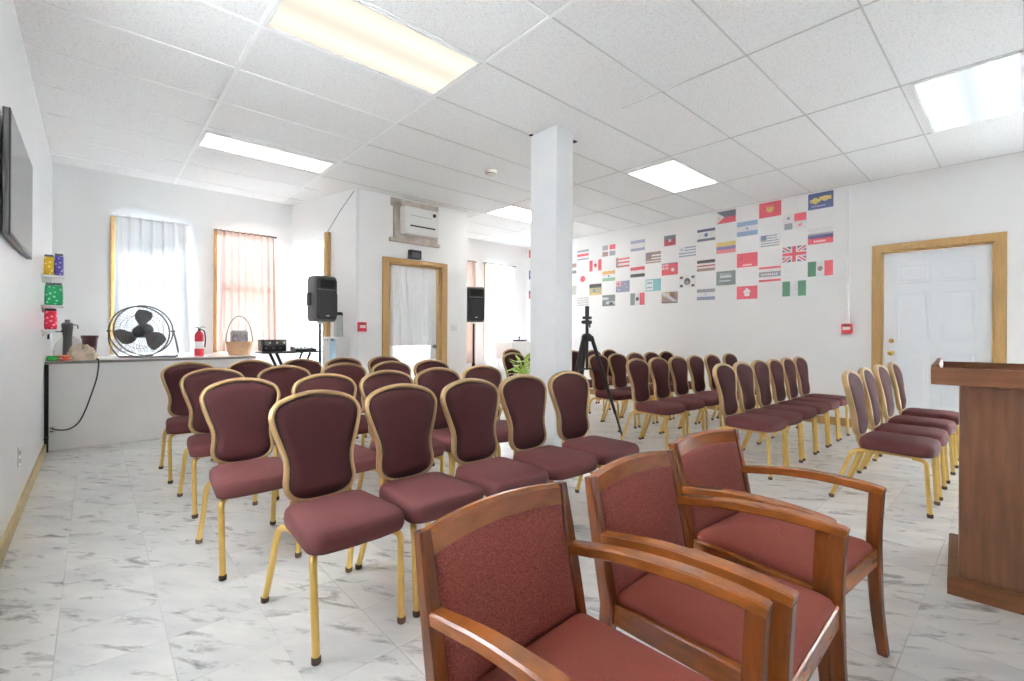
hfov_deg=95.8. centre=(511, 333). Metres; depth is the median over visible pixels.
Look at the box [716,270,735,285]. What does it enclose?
flag
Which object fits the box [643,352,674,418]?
banquet chair
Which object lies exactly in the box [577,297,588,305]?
flag
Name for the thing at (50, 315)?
bag
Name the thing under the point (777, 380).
banquet chair
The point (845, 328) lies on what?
fire alarm
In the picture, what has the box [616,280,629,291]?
flag
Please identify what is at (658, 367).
banquet chair
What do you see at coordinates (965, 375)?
lectern top
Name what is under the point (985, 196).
wall
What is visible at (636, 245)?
flag
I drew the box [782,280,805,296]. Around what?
flag
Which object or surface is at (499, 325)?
curtain
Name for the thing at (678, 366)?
banquet chair
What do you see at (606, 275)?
flag
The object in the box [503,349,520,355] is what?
banquet chair
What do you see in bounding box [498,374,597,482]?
banquet chair
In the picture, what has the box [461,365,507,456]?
banquet chair
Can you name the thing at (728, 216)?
flag
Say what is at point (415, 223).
air conditioner
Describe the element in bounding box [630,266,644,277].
flag
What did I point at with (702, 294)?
flag
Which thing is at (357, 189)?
trim
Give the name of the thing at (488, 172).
smoke detector
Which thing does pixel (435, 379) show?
banquet chair
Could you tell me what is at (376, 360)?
banquet chair
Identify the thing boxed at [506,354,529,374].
potted plant
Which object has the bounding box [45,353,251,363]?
countertop
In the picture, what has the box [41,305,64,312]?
wall shelf
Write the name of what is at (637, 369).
banquet chair
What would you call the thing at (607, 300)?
flag
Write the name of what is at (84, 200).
wall
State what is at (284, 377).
banquet chair
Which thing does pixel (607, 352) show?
banquet chair
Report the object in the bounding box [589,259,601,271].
flag
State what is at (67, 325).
thermos
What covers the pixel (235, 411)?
banquet chair
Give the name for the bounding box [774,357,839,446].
banquet chair
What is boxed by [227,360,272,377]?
banquet chair
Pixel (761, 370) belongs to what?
banquet chair
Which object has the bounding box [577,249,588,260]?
flag
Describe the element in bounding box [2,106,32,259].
television
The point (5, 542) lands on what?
baseboard
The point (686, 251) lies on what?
flag
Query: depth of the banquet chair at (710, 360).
5.79 m
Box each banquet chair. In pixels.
[158,362,214,483]
[177,368,257,518]
[195,377,301,581]
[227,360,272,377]
[257,365,310,500]
[260,389,405,665]
[278,358,322,450]
[289,373,383,505]
[321,363,368,446]
[324,357,363,438]
[355,383,483,617]
[357,370,443,489]
[365,356,399,437]
[369,361,434,465]
[413,359,448,462]
[414,367,459,475]
[440,378,548,496]
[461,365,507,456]
[498,352,524,419]
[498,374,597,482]
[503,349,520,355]
[548,371,638,492]
[572,350,604,413]
[588,350,622,409]
[588,354,636,431]
[598,349,629,404]
[603,353,654,427]
[620,358,685,449]
[621,352,671,422]
[642,357,704,438]
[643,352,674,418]
[659,351,691,415]
[662,356,721,432]
[681,355,738,430]
[698,354,741,423]
[712,363,786,479]
[716,353,758,418]
[733,361,802,466]
[744,360,816,460]
[760,359,828,452]
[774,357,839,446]
[787,356,849,439]
[829,370,940,518]
[851,367,948,500]
[863,364,956,483]
[879,362,958,467]
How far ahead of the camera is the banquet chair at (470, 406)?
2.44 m
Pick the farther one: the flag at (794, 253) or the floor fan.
the flag at (794, 253)
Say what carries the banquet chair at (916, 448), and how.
on the floor
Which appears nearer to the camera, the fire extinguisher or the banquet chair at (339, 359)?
the banquet chair at (339, 359)
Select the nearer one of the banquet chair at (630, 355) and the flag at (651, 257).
the banquet chair at (630, 355)
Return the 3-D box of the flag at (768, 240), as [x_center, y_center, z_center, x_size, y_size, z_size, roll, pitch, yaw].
[3.540,-1.277,6.348,0.006,0.178,0.278,0,0,-42]
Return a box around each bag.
[43,254,53,274]
[44,282,62,304]
[44,308,57,328]
[53,336,81,355]
[54,253,63,275]
[67,343,98,359]
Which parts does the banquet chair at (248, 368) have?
frame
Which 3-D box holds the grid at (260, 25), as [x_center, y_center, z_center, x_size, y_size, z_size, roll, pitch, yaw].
[-0.690,-1.836,1.984,2.304,0.008,10.280,0,0,-42]
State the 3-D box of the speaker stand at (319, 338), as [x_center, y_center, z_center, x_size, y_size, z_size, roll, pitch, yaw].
[-2.235,0.502,5.538,0.463,1.222,0.524,0,0,-44]
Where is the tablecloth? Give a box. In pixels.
[494,341,529,358]
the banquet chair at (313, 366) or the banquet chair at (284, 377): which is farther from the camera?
the banquet chair at (313, 366)
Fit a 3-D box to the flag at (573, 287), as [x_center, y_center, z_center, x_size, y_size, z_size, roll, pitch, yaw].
[1.144,-0.837,8.997,0.005,0.175,0.278,0,0,-42]
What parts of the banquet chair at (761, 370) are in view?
frame, seat, leg, leg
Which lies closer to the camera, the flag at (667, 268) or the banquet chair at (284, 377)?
the banquet chair at (284, 377)
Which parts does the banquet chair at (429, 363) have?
frame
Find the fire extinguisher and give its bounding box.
[193,327,205,355]
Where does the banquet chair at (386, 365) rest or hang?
on the floor
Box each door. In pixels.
[382,256,447,380]
[871,231,1006,429]
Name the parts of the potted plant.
stem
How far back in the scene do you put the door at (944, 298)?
5.12 m
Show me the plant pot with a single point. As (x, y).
(91, 340)
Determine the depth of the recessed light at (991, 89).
3.50 m
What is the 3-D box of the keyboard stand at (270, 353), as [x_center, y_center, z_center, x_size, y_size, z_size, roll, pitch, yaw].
[-2.848,0.668,5.921,0.720,0.885,0.400,0,0,-42]
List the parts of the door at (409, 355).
pane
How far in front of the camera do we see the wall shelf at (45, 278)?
4.07 m
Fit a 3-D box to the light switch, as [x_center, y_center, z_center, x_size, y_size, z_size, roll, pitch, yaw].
[-0.858,-0.085,6.870,0.110,0.090,0.016,0,0,-42]
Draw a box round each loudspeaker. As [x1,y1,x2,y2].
[306,275,336,323]
[467,287,484,323]
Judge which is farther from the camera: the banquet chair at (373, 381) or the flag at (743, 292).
the flag at (743, 292)
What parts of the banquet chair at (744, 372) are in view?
frame, leg, seat, leg, leg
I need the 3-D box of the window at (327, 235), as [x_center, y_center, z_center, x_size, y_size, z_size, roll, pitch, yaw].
[-2.731,-0.119,6.405,0.796,2.460,0.145,0,0,34]
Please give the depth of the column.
4.14 m
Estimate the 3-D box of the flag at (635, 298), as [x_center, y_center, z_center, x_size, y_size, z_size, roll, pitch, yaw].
[2.140,-0.589,7.893,0.006,0.205,0.278,0,0,-42]
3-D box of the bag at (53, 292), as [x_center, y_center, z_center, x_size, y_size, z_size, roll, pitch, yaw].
[-4.036,-0.347,4.074,0.120,0.198,0.105,0,0,-42]
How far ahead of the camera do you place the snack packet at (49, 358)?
4.36 m
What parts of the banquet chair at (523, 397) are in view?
frame, seat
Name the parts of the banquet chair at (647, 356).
frame, seat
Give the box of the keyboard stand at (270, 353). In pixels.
[255,350,322,365]
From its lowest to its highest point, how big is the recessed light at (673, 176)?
0.011 m
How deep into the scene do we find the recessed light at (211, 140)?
4.70 m
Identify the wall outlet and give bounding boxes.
[17,447,20,466]
[48,425,55,433]
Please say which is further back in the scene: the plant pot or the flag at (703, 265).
the flag at (703, 265)
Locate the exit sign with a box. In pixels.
[408,249,420,259]
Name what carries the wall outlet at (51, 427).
attached to the counter at (128, 402)
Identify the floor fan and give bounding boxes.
[107,305,178,357]
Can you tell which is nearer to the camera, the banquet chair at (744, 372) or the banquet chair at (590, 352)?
the banquet chair at (744, 372)
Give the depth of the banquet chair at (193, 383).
3.10 m
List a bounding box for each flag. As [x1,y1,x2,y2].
[572,263,576,273]
[572,286,575,294]
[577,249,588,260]
[577,273,588,284]
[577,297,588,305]
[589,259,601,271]
[589,283,601,294]
[602,244,614,256]
[602,270,614,281]
[602,295,614,305]
[616,256,629,267]
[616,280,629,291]
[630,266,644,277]
[630,292,644,304]
[631,239,644,251]
[646,251,660,263]
[646,278,660,290]
[662,262,677,275]
[662,291,677,302]
[664,234,675,245]
[679,245,695,257]
[679,274,695,288]
[697,227,714,242]
[697,259,714,271]
[697,288,714,299]
[716,240,735,253]
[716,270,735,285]
[717,209,735,223]
[737,219,757,236]
[737,252,757,267]
[737,285,756,298]
[759,200,780,218]
[759,232,780,247]
[759,265,780,281]
[782,245,805,262]
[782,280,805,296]
[783,212,805,230]
[808,190,833,210]
[808,226,832,244]
[808,260,832,276]
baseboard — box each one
[0,444,45,568]
[589,389,870,429]
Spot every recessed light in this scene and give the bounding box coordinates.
[198,131,334,173]
[264,0,481,95]
[486,205,530,222]
[626,159,718,192]
[910,50,1023,132]
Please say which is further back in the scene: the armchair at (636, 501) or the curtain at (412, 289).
the curtain at (412, 289)
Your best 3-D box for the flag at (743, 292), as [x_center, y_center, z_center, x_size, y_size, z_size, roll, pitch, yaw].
[3.337,-0.582,6.569,0.006,0.185,0.278,0,0,-42]
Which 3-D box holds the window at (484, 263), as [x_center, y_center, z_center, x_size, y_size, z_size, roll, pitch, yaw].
[-0.319,-0.443,9.448,0.726,1.930,0.132,0,0,-42]
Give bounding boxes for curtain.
[111,214,193,353]
[215,229,276,351]
[290,238,323,365]
[390,265,436,345]
[467,260,476,362]
[484,262,515,373]
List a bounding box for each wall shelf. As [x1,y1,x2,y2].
[41,274,64,282]
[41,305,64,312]
[41,329,59,336]
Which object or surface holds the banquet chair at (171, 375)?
on the floor
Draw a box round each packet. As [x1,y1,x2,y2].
[46,355,57,360]
[57,355,71,360]
[231,330,247,341]
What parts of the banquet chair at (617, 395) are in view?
leg, frame, leg, seat, leg, leg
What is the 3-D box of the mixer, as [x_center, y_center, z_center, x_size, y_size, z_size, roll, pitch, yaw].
[-2.707,0.195,6.006,0.260,0.061,0.220,0,0,-42]
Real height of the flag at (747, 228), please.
0.205 m
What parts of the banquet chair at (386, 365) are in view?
frame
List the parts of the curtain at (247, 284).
rod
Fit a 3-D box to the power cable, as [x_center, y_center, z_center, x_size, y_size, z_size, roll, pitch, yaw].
[-4.204,0.580,4.465,0.329,0.675,0.142,0,0,-42]
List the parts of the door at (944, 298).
knob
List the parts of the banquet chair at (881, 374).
leg, frame, seat, leg, leg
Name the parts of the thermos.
lid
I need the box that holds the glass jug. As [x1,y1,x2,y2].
[334,312,342,336]
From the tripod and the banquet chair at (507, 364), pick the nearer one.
the tripod
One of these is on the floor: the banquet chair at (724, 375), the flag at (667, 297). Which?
the banquet chair at (724, 375)
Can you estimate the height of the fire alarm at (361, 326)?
0.120 m
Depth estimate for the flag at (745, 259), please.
6.56 m
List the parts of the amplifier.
plate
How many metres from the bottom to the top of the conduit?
1.700 m
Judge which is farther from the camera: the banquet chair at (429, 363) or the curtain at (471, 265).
the curtain at (471, 265)
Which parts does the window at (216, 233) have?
casing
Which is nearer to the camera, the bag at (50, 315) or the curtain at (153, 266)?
the bag at (50, 315)
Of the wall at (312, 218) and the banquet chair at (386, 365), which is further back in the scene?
the wall at (312, 218)
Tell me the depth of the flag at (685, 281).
7.22 m
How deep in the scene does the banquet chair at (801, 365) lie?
5.25 m
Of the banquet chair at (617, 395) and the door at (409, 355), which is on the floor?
the banquet chair at (617, 395)
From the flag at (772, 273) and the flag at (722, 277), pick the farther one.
the flag at (722, 277)
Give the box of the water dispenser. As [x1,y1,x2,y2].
[323,337,348,368]
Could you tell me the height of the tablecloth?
0.346 m
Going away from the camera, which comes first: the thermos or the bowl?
the thermos
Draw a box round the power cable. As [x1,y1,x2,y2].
[52,358,99,430]
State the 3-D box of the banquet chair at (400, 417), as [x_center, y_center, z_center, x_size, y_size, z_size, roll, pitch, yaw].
[-0.420,0.684,2.131,0.395,0.875,0.554,0,0,-42]
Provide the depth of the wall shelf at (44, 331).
4.09 m
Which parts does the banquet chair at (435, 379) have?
frame, seat, leg, leg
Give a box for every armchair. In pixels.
[414,481,772,680]
[584,450,849,680]
[668,429,889,680]
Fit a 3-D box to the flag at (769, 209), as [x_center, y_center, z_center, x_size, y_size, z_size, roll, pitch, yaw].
[3.542,-1.702,6.348,0.006,0.205,0.278,0,0,-42]
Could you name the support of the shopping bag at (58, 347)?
on the counter at (128, 402)
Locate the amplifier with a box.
[258,339,285,350]
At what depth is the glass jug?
5.88 m
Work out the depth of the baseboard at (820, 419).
5.88 m
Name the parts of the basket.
handle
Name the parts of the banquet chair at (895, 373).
frame, seat, leg, leg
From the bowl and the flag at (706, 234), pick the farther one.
the flag at (706, 234)
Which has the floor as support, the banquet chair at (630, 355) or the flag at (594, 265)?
the banquet chair at (630, 355)
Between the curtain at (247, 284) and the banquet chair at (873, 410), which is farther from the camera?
the curtain at (247, 284)
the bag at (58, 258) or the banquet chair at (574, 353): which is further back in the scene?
the banquet chair at (574, 353)
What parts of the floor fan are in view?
blade, motor, blade, blade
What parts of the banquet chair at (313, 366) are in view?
frame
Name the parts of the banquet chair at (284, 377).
leg, frame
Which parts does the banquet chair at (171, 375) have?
leg, leg, seat, frame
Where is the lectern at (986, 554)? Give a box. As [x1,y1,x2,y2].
[931,358,1023,614]
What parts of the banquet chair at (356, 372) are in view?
frame, seat, leg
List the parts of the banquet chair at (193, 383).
leg, leg, seat, frame, leg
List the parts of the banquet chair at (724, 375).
frame, leg, seat frame, seat, leg, leg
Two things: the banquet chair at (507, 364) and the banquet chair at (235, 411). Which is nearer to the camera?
the banquet chair at (235, 411)
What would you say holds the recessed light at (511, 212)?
in the ceiling
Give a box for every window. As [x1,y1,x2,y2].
[110,216,186,353]
[213,229,226,351]
[323,232,330,336]
[484,263,485,324]
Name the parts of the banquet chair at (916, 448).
leg, leg, frame, seat frame, seat, leg, leg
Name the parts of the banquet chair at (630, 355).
leg, frame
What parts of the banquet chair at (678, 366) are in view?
leg, frame, seat, leg, leg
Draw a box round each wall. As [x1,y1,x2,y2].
[0,0,52,540]
[52,162,292,365]
[292,188,355,358]
[359,189,466,378]
[467,238,525,380]
[525,152,1023,418]
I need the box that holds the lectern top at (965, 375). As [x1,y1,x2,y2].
[931,358,1023,389]
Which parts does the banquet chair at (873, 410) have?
leg, leg, frame, seat, leg, leg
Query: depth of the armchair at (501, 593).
1.04 m
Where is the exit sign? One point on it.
(412, 254)
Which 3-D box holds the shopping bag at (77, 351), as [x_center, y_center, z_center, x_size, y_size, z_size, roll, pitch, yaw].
[-4.284,0.180,4.620,0.248,0.163,0.231,0,0,-42]
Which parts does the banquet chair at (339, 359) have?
frame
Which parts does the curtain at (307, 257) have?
rod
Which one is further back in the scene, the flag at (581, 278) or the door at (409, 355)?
the flag at (581, 278)
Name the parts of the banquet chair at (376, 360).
frame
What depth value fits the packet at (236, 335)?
5.67 m
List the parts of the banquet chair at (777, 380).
frame, seat, leg, leg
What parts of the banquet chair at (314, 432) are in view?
leg, leg, frame, seat, leg, leg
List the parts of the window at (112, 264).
casing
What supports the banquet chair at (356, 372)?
on the floor
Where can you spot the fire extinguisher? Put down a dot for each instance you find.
(199, 344)
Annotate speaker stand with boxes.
[318,324,320,362]
[472,324,474,365]
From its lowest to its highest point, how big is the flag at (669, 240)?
0.165 m
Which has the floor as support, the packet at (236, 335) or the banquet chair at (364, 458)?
the banquet chair at (364, 458)
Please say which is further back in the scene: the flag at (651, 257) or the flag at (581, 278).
the flag at (581, 278)
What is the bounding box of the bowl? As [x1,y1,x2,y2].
[225,341,253,354]
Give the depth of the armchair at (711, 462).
1.64 m
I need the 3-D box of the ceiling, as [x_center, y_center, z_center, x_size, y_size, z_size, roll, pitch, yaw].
[1.101,-1.871,3.669,7.540,0.080,10.700,0,0,-42]
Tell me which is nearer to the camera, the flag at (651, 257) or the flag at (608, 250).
the flag at (651, 257)
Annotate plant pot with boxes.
[81,335,98,351]
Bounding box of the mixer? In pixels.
[290,346,316,350]
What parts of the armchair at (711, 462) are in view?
leg, crest rail, backrest, leg, armrest, seat, seat rail, armrest, leg, leg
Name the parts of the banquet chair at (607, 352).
frame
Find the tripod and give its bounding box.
[574,306,622,436]
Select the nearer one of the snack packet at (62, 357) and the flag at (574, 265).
the snack packet at (62, 357)
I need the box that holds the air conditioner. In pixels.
[389,197,439,247]
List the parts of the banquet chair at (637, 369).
leg, frame, leg, seat frame, seat, leg, leg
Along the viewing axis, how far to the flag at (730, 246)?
6.78 m
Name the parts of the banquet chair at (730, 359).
frame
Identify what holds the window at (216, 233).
in the wall at (84, 200)
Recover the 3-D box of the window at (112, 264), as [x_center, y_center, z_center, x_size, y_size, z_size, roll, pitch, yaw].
[-4.396,-0.562,5.627,0.741,1.610,0.132,0,0,-42]
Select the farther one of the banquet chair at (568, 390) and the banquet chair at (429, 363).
the banquet chair at (429, 363)
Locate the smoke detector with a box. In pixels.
[484,169,496,176]
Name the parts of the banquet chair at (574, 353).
seat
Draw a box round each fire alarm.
[357,322,366,331]
[841,324,852,332]
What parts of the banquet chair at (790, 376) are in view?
frame, seat, leg, leg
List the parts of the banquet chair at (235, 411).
leg, leg, frame, seat, leg, leg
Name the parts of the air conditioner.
panel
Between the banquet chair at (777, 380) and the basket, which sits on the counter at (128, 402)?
the basket
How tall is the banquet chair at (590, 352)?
0.875 m
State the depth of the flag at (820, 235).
5.90 m
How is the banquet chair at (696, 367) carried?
on the floor
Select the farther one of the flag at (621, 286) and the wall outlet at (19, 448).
the flag at (621, 286)
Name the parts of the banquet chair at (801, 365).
frame, seat, leg, leg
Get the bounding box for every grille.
[318,290,336,317]
[468,298,483,318]
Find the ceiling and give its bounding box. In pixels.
[13,0,1022,247]
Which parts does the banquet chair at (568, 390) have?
frame, leg, seat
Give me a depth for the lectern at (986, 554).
1.94 m
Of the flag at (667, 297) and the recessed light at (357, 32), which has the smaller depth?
the recessed light at (357, 32)
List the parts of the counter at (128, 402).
corner post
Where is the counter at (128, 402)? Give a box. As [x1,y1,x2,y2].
[44,353,255,452]
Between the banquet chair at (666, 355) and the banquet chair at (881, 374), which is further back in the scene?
the banquet chair at (666, 355)
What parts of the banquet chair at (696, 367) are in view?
frame, leg, seat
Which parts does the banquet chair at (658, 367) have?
leg, frame, leg, seat, leg, leg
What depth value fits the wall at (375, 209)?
6.17 m
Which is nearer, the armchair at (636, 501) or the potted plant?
the armchair at (636, 501)
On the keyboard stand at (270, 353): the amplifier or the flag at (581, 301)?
the amplifier
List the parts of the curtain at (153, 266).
rod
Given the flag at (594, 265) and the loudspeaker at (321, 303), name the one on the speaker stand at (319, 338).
the loudspeaker at (321, 303)
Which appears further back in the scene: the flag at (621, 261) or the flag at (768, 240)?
the flag at (621, 261)
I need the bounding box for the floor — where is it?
[0,394,1023,680]
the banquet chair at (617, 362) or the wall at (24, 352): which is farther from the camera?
the banquet chair at (617, 362)
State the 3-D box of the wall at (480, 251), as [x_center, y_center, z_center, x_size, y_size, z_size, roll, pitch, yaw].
[-0.814,-0.385,9.049,2.835,3.010,0.160,0,0,-42]
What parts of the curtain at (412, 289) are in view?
rod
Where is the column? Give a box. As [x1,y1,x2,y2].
[530,125,572,446]
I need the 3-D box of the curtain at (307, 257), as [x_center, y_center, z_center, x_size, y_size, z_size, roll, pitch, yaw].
[-2.824,-0.233,6.375,0.747,2.086,0.047,0,0,33]
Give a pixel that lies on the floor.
(104, 576)
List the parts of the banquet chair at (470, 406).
frame, seat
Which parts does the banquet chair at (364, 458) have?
frame, seat, leg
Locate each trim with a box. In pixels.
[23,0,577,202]
[355,188,359,359]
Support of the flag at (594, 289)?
attached to the wall at (985, 196)
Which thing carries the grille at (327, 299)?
attached to the loudspeaker at (321, 303)
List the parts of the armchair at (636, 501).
leg, crest rail, backrest, leg, armrest, seat rail, seat, armrest, leg, leg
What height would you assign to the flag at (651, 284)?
0.199 m
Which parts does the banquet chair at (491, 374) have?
frame, leg, seat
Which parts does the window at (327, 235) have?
pane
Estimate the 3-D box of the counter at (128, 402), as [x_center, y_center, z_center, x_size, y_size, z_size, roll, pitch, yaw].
[-3.991,0.684,5.220,1.760,0.842,1.063,0,0,-42]
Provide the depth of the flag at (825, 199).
5.90 m
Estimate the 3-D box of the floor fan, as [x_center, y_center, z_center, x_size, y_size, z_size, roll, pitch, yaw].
[-4.003,-0.024,5.047,0.668,0.570,0.251,0,0,-18]
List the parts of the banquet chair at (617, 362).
leg, frame, leg, seat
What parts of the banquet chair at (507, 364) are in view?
frame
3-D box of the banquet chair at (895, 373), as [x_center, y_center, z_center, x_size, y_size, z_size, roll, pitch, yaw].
[3.728,0.705,4.223,0.395,0.875,0.555,0,0,-43]
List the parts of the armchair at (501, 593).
leg, crest rail, armrest, backrest, rail, leg, seat, armrest, leg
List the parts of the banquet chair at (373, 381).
leg, frame, seat, leg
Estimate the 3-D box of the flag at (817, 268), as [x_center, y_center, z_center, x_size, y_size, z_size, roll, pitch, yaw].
[3.937,-0.830,5.907,0.006,0.192,0.278,0,0,-42]
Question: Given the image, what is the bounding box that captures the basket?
[225,316,253,354]
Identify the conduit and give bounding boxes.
[847,185,849,323]
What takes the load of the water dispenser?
on the floor
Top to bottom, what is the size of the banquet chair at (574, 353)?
0.875 m
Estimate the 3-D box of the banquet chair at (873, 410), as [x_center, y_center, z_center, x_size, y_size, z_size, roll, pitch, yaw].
[2.875,0.701,3.452,0.395,0.875,0.554,0,0,-43]
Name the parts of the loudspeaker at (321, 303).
handle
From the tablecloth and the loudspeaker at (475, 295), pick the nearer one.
the loudspeaker at (475, 295)
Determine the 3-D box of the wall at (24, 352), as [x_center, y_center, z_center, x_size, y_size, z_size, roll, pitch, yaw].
[-1.664,-0.389,1.217,0.160,3.010,10.440,0,0,-42]
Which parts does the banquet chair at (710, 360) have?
frame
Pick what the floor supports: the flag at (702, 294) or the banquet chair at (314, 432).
the banquet chair at (314, 432)
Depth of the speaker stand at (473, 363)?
7.57 m
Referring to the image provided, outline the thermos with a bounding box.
[61,320,78,354]
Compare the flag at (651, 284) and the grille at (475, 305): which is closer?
the grille at (475, 305)
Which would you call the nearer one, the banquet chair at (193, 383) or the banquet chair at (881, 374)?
the banquet chair at (193, 383)
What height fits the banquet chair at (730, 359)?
0.875 m
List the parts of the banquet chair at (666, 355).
seat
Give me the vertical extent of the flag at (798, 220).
0.205 m
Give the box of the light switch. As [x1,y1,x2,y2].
[451,325,456,330]
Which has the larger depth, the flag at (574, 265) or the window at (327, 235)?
the flag at (574, 265)
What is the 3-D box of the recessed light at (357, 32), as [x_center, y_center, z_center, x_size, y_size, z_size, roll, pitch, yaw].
[-0.841,-1.834,2.939,1.190,0.011,0.590,0,0,-42]
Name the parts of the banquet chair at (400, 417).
leg, frame, leg, seat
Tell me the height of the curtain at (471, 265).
1.976 m
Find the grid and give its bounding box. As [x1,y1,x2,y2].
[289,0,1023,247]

